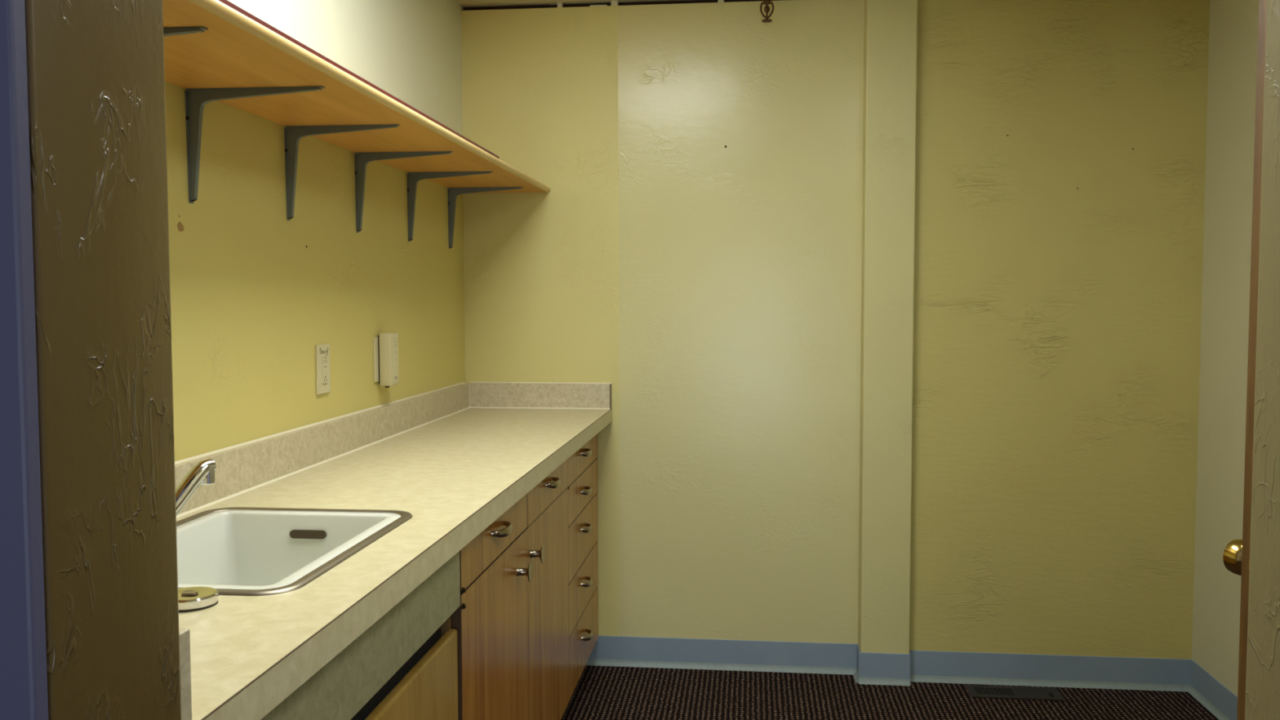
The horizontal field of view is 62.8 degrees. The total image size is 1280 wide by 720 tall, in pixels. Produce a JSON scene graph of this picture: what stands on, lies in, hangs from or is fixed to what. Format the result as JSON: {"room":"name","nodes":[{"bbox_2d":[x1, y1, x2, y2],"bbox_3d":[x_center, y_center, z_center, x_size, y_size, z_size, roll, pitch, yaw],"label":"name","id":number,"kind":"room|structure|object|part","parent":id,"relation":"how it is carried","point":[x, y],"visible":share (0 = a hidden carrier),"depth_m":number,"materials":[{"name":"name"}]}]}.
{"room":"kitchenette","nodes":[
{"label":"kitchenette","id":0,"kind":"room"},
{"bbox_2d":[164,0,465,461],"bbox_3d":[-0.813,-0.009,2.385,0.101,2.330,2.934,0,3,6],"label":"wall","id":1,"kind":"structure","parent":0,"point":[255,291],"depth_m":2.42,"materials":[{"name":"yellow paint"}]},
{"bbox_2d":[163,26,208,36],"bbox_3d":[-0.731,-0.362,1.478,0.254,0.203,0.024,0,3,6],"label":"shelf bracket","id":2,"kind":"object","parent":1,"relation":"attached to","point":[167,31],"visible":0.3,"depth_m":1.46,"materials":[{"name":"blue metal"}]},
{"bbox_2d":[184,85,324,203],"bbox_3d":[-0.688,-0.385,1.879,0.254,0.203,0.024,0,3,6],"label":"shelf bracket","id":3,"kind":"object","parent":1,"relation":"attached to","point":[196,99],"visible":1,"depth_m":1.88,"materials":[{"name":"black metal"}]},
{"bbox_2d":[174,382,469,515],"bbox_3d":[-0.759,0.201,2.340,0.020,0.088,2.792,0,3,6],"label":"backsplash","id":4,"kind":"structure","parent":1,"relation":"attached to","point":[240,468],"depth_m":2.38,"materials":[{"name":"grey laminate"}]},
{"bbox_2d":[315,343,330,395],"bbox_3d":[-0.749,0.021,2.481,0.008,0.116,0.073,0,3,6],"label":"outlet plate","id":5,"kind":"object","parent":1,"relation":"attached to","point":[322,352],"visible":1,"depth_m":2.47,"materials":[{"name":"beige plastic"}]},
{"bbox_2d":[321,355,328,383],"bbox_3d":[-0.746,0.023,2.482,0.002,0.064,0.033,0,3,6],"label":"receptacle","id":6,"kind":"object","parent":5,"relation":"attached to","point":[324,358],"depth_m":2.48,"materials":[{"name":"beige plastic"}]},
{"bbox_2d":[284,124,399,220],"bbox_3d":[-0.645,-0.407,2.279,0.254,0.203,0.024,0,3,6],"label":"shelf bracket","id":7,"kind":"object","parent":1,"relation":"attached to","point":[292,134],"visible":1,"depth_m":2.28,"materials":[{"name":"black metal"}]},
{"bbox_2d":[162,0,550,193],"bbox_3d":[-0.615,-0.523,2.285,0.311,0.028,2.792,0,3,6],"label":"wall shelf","id":8,"kind":"object","parent":1,"relation":"attached to","point":[237,49],"visible":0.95,"depth_m":1.94,"materials":[{"name":"orange wood"}]},
{"bbox_2d":[373,333,398,387],"bbox_3d":[-0.691,0.001,2.861,0.043,0.149,0.090,0,3,6],"label":"wall box","id":9,"kind":"object","parent":1,"relation":"attached to","point":[385,346],"visible":1,"depth_m":2.84,"materials":[{"name":"beige plastic"}]},
{"bbox_3d":[-0.709,-0.003,2.863,0.006,0.120,0.090,0,3,6],"label":"plate","id":10,"kind":"part","parent":9,"relation":"part of","materials":[{"name":"beige plastic"}]},
{"bbox_3d":[-0.670,-0.003,2.869,0.002,0.123,0.044,0,3,6],"label":"panel","id":11,"kind":"part","parent":9,"relation":"part of","materials":[{"name":"beige plastic"}]},
{"bbox_2d":[354,151,453,232],"bbox_3d":[-0.602,-0.429,2.681,0.254,0.203,0.024,0,3,6],"label":"shelf bracket","id":12,"kind":"object","parent":1,"relation":"attached to","point":[361,160],"visible":1,"depth_m":2.68,"materials":[{"name":"black metal"}]},
{"bbox_2d":[406,171,493,241],"bbox_3d":[-0.559,-0.451,3.088,0.254,0.203,0.024,0,3,6],"label":"shelf bracket","id":13,"kind":"object","parent":1,"relation":"attached to","point":[413,178],"visible":1,"depth_m":3.09,"materials":[{"name":"black metal"}]},
{"bbox_2d":[447,186,523,248],"bbox_3d":[-0.514,-0.474,3.502,0.254,0.203,0.024,0,3,6],"label":"shelf bracket","id":14,"kind":"object","parent":1,"relation":"attached to","point":[453,193],"visible":1,"depth_m":3.50,"materials":[{"name":"black metal"}]},
{"bbox_2d":[456,0,724,7],"bbox_3d":[0.450,-1.153,2.106,2.662,0.042,3.094,0,3,6],"label":"ceiling","id":15,"kind":"structure","parent":0,"point":[464,3],"depth_m":3.62,"materials":[{"name":"beige tile"}]},
{"bbox_2d":[760,0,773,22],"bbox_3d":[0.415,-1.167,3.432,0.060,0.116,0.060,0,3,6],"label":"sprinkler head","id":16,"kind":"object","parent":15,"relation":"attached to","point":[766,8],"visible":1,"depth_m":3.43},
{"bbox_2d":[24,0,1279,719],"bbox_3d":[0.298,0.080,0.729,2.662,2.330,0.168,0,3,6],"label":"door frame","id":17,"kind":"structure","parent":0,"point":[95,70],"depth_m":0.78,"materials":[{"name":"paint"}]},
{"bbox_2d":[0,0,48,719],"bbox_3d":[-0.922,0.045,0.765,1.028,2.400,0.016,0,3,6],"label":"trim","id":18,"kind":"structure","parent":17,"relation":"attached to","point":[23,649],"depth_m":0.70,"materials":[{"name":"blue paint"}]},
{"bbox_2d":[178,628,191,719],"bbox_3d":[-0.645,0.278,0.935,0.505,0.088,0.019,0,3,6],"label":"backsplash","id":19,"kind":"structure","parent":17,"relation":"attached to","point":[184,633],"depth_m":0.91,"materials":[{"name":"grey laminate"}]},
{"bbox_2d":[461,0,864,644],"bbox_3d":[0.081,-0.082,3.692,1.401,2.330,0.101,0,3,6],"label":"wall","id":20,"kind":"structure","parent":0,"point":[740,135],"depth_m":3.63,"materials":[{"name":"beige paint"}]},
{"bbox_2d":[469,382,611,408],"bbox_3d":[-0.351,0.126,3.689,0.504,0.088,0.019,0,3,6],"label":"backsplash","id":21,"kind":"structure","parent":20,"relation":"attached to","point":[481,394],"depth_m":3.68,"materials":[{"name":"grey laminate"}]},
{"bbox_2d":[586,635,857,675],"bbox_3d":[0.273,1.033,3.674,0.973,0.104,0.016,0,3,6],"label":"baseboard","id":22,"kind":"structure","parent":20,"relation":"attached to","point":[821,658],"depth_m":3.68,"materials":[{"name":"blue plastic"}]},
{"bbox_2d":[853,644,860,683],"bbox_3d":[0.741,1.037,3.587,0.016,0.104,0.092,0,3,6],"label":"baseboard","id":23,"kind":"structure","parent":20,"relation":"attached to","point":[856,673],"depth_m":3.58,"materials":[{"name":"blue plastic"}]},
{"bbox_2d":[857,0,917,653],"bbox_3d":[0.831,-0.075,3.543,0.162,2.330,0.138,0,3,6],"label":"wall column","id":24,"kind":"structure","parent":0,"point":[891,26],"depth_m":3.47,"materials":[{"name":"beige paint"}]},
{"bbox_2d":[858,652,910,686],"bbox_3d":[0.822,1.040,3.528,0.170,0.104,0.016,0,3,6],"label":"baseboard","id":25,"kind":"structure","parent":24,"relation":"attached to","point":[876,668],"depth_m":3.53,"materials":[{"name":"blue plastic"}]},
{"bbox_2d":[560,665,1218,719],"bbox_3d":[0.075,1.295,0.581,4.462,0.080,6.628,0,3,6],"label":"floor","id":26,"kind":"structure","parent":0,"point":[601,692],"depth_m":3.38,"materials":[{"name":"brown carpet"}]},
{"bbox_2d":[261,551,460,719],"bbox_3d":[-0.622,0.772,1.469,0.475,0.869,1.029,0,3,6],"label":"base cabinet","id":27,"kind":"object","parent":26,"relation":"on","point":[404,666],"visible":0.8,"depth_m":1.62,"materials":[{"name":"brown laminate"}]},
{"bbox_2d":[174,382,612,719],"bbox_3d":[-0.507,0.222,2.314,0.526,0.136,2.792,0,3,6],"label":"countertop","id":28,"kind":"structure","parent":27,"relation":"on","point":[455,458],"depth_m":2.01,"materials":[{"name":"beige laminate"}]},
{"bbox_2d":[175,459,216,515],"bbox_3d":[-0.690,0.223,1.367,0.054,0.149,0.314,1,3,25],"label":"faucet","id":29,"kind":"object","parent":28,"relation":"on","point":[203,473],"visible":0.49,"depth_m":1.46,"materials":[{"name":"silver metal"}]},
{"bbox_2d":[177,586,218,612],"bbox_3d":[-0.555,0.293,1.292,0.067,0.016,0.067,0,3,6],"label":"chrome cap","id":30,"kind":"object","parent":28,"relation":"on","point":[189,598],"visible":0.71,"depth_m":1.28,"materials":[{"name":"silver"}]},
{"bbox_2d":[176,506,412,595],"bbox_3d":[-0.608,0.366,1.617,0.383,0.172,0.538,0,3,6],"label":"sink","id":31,"kind":"object","parent":28,"relation":"in","point":[245,551],"visible":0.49,"depth_m":1.83,"materials":[{"name":"white ceramic"}]},
{"bbox_3d":[-0.426,0.767,1.448,0.016,0.639,0.996,0,3,6],"label":"door rail","id":32,"kind":"part","parent":27,"relation":"part of","materials":[{"name":"black"}]},
{"bbox_3d":[-0.373,0.799,1.703,0.020,0.579,0.511,0,3,6],"label":"door","id":33,"kind":"part","parent":27,"relation":"part of","materials":[{"name":"brown wood"}]},
{"bbox_2d":[450,493,532,719],"bbox_3d":[-0.521,0.728,2.267,0.506,0.869,0.583,0,3,6],"label":"base cabinet","id":34,"kind":"object","parent":26,"relation":"on","point":[491,620],"visible":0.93,"depth_m":2.20,"materials":[{"name":"brown wood"}]},
{"bbox_3d":[-0.309,0.357,2.225,0.018,0.120,0.578,0,3,6],"label":"drawer","id":35,"kind":"part","parent":34,"relation":"part of","materials":[{"name":"brown wood"}]},
{"bbox_3d":[-0.287,0.360,2.216,0.031,0.020,0.109,0,3,6],"label":"pull handle","id":36,"kind":"part","parent":34,"relation":"part of","materials":[{"name":"grey metal"}]},
{"bbox_3d":[-0.266,0.486,2.407,0.031,0.043,0.043,0,3,6],"label":"knob","id":37,"kind":"part","parent":34,"relation":"part of","materials":[{"name":"grey metal"}]},
{"bbox_2d":[526,458,568,719],"bbox_3d":[-0.460,0.697,2.833,0.506,0.869,0.554,0,3,6],"label":"base cabinet","id":38,"kind":"object","parent":26,"relation":"on","point":[547,527],"visible":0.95,"depth_m":2.78,"materials":[{"name":"brown wood"}]},
{"bbox_3d":[-0.251,0.472,2.551,0.031,0.043,0.043,0,3,6],"label":"knob","id":39,"kind":"part","parent":38,"relation":"part of","materials":[{"name":"grey metal"}]},
{"bbox_3d":[-0.249,0.325,2.790,0.018,0.123,0.553,0,3,6],"label":"drawer","id":40,"kind":"part","parent":38,"relation":"part of","materials":[{"name":"brown wood"}]},
{"bbox_3d":[-0.227,0.328,2.782,0.031,0.020,0.099,0,3,6],"label":"pull handle","id":41,"kind":"part","parent":38,"relation":"part of","materials":[{"name":"grey metal"}]},
{"bbox_2d":[568,434,598,701],"bbox_3d":[-0.399,0.664,3.419,0.504,0.869,0.624,0,3,6],"label":"base cabinet","id":42,"kind":"object","parent":26,"relation":"on","point":[583,464],"visible":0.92,"depth_m":3.32,"materials":[{"name":"brown wood"}]},
{"bbox_3d":[-0.188,0.726,3.378,0.018,0.158,0.580,0,3,6],"label":"drawer","id":43,"kind":"part","parent":42,"relation":"part of","materials":[{"name":"brown wood"}]},
{"bbox_3d":[-0.188,0.562,3.369,0.018,0.168,0.580,0,3,6],"label":"drawer","id":44,"kind":"part","parent":42,"relation":"part of","materials":[{"name":"brown wood"}]},
{"bbox_3d":[-0.189,0.417,3.361,0.018,0.118,0.580,0,3,6],"label":"drawer","id":45,"kind":"part","parent":42,"relation":"part of","materials":[{"name":"brown wood"}]},
{"bbox_3d":[-0.189,0.295,3.354,0.018,0.123,0.580,0,3,6],"label":"drawer","id":46,"kind":"part","parent":42,"relation":"part of","materials":[{"name":"brown wood"}]},
{"bbox_3d":[-0.188,0.901,3.388,0.018,0.188,0.580,0,3,6],"label":"drawer","id":47,"kind":"part","parent":42,"relation":"part of","materials":[{"name":"brown wood"}]},
{"bbox_3d":[-0.168,0.537,3.341,0.031,0.020,0.089,0,3,6],"label":"pull handle","id":48,"kind":"part","parent":42,"relation":"part of","materials":[{"name":"grey metal"}]},
{"bbox_3d":[-0.168,0.417,3.335,0.031,0.020,0.089,0,3,6],"label":"pull handle","id":49,"kind":"part","parent":42,"relation":"part of","materials":[{"name":"grey metal"}]},
{"bbox_3d":[-0.169,0.295,3.328,0.031,0.020,0.089,0,3,6],"label":"pull handle","id":50,"kind":"part","parent":42,"relation":"part of","materials":[{"name":"grey metal"}]},
{"bbox_3d":[-0.168,0.884,3.360,0.031,0.020,0.089,0,3,6],"label":"pull handle","id":51,"kind":"part","parent":42,"relation":"part of","materials":[{"name":"grey metal"}]},
{"bbox_3d":[-0.168,0.711,3.351,0.031,0.020,0.089,0,3,6],"label":"pull handle","id":52,"kind":"part","parent":42,"relation":"part of","materials":[{"name":"grey metal"}]},
{"bbox_2d":[965,684,1065,701],"bbox_3d":[1.231,1.091,3.446,0.294,0.009,0.105,0,3,6],"label":"floor vent","id":53,"kind":"object","parent":26,"relation":"in","point":[975,691],"visible":1,"depth_m":3.44,"materials":[{"name":"brown"}]},
{"bbox_2d":[973,687,1013,695],"bbox_3d":[1.165,1.094,3.453,0.118,0.004,0.061,0,3,6],"label":"grille","id":54,"kind":"object","parent":53,"relation":"attached to","point":[977,691],"depth_m":3.46,"materials":[{"name":"black metal"}]},
{"bbox_2d":[909,0,1209,659],"bbox_3d":[1.359,-0.073,3.492,0.939,2.330,0.071,0,3,6],"label":"wall","id":55,"kind":"structure","parent":0,"point":[1060,144],"depth_m":3.45,"materials":[{"name":"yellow paint"}]},
{"bbox_2d":[909,649,1191,692],"bbox_3d":[1.366,1.040,3.510,0.919,0.104,0.016,0,3,6],"label":"baseboard","id":56,"kind":"structure","parent":55,"relation":"attached to","point":[926,666],"depth_m":3.51,"materials":[{"name":"blue plastic"}]},
{"bbox_2d":[1191,0,1258,696],"bbox_3d":[1.734,0.002,2.113,0.100,2.330,2.934,0,3,6],"label":"wall","id":57,"kind":"structure","parent":0,"point":[1233,24],"depth_m":3.24,"materials":[{"name":"grey paint"}]},
{"bbox_2d":[1187,659,1237,719],"bbox_3d":[1.670,1.117,2.107,0.016,0.104,2.746,0,3,6],"label":"baseboard","id":58,"kind":"structure","parent":57,"relation":"attached to","point":[1222,703],"depth_m":3.30,"materials":[{"name":"blue plastic"}]},
{"bbox_2d":[1222,0,1266,719],"bbox_3d":[1.240,0.178,1.539,0.873,2.018,0.162,-1,3,-16],"label":"door","id":59,"kind":"structure","parent":57,"relation":"in","point":[1236,556],"depth_m":1.42,"materials":[{"name":"brown wood"}]},
{"bbox_3d":[0.870,0.284,1.489,0.060,0.060,0.064,-1,3,-20],"label":"handle","id":60,"kind":"part","parent":59,"relation":"part of","materials":[{"name":"gold metal"}]}
]}

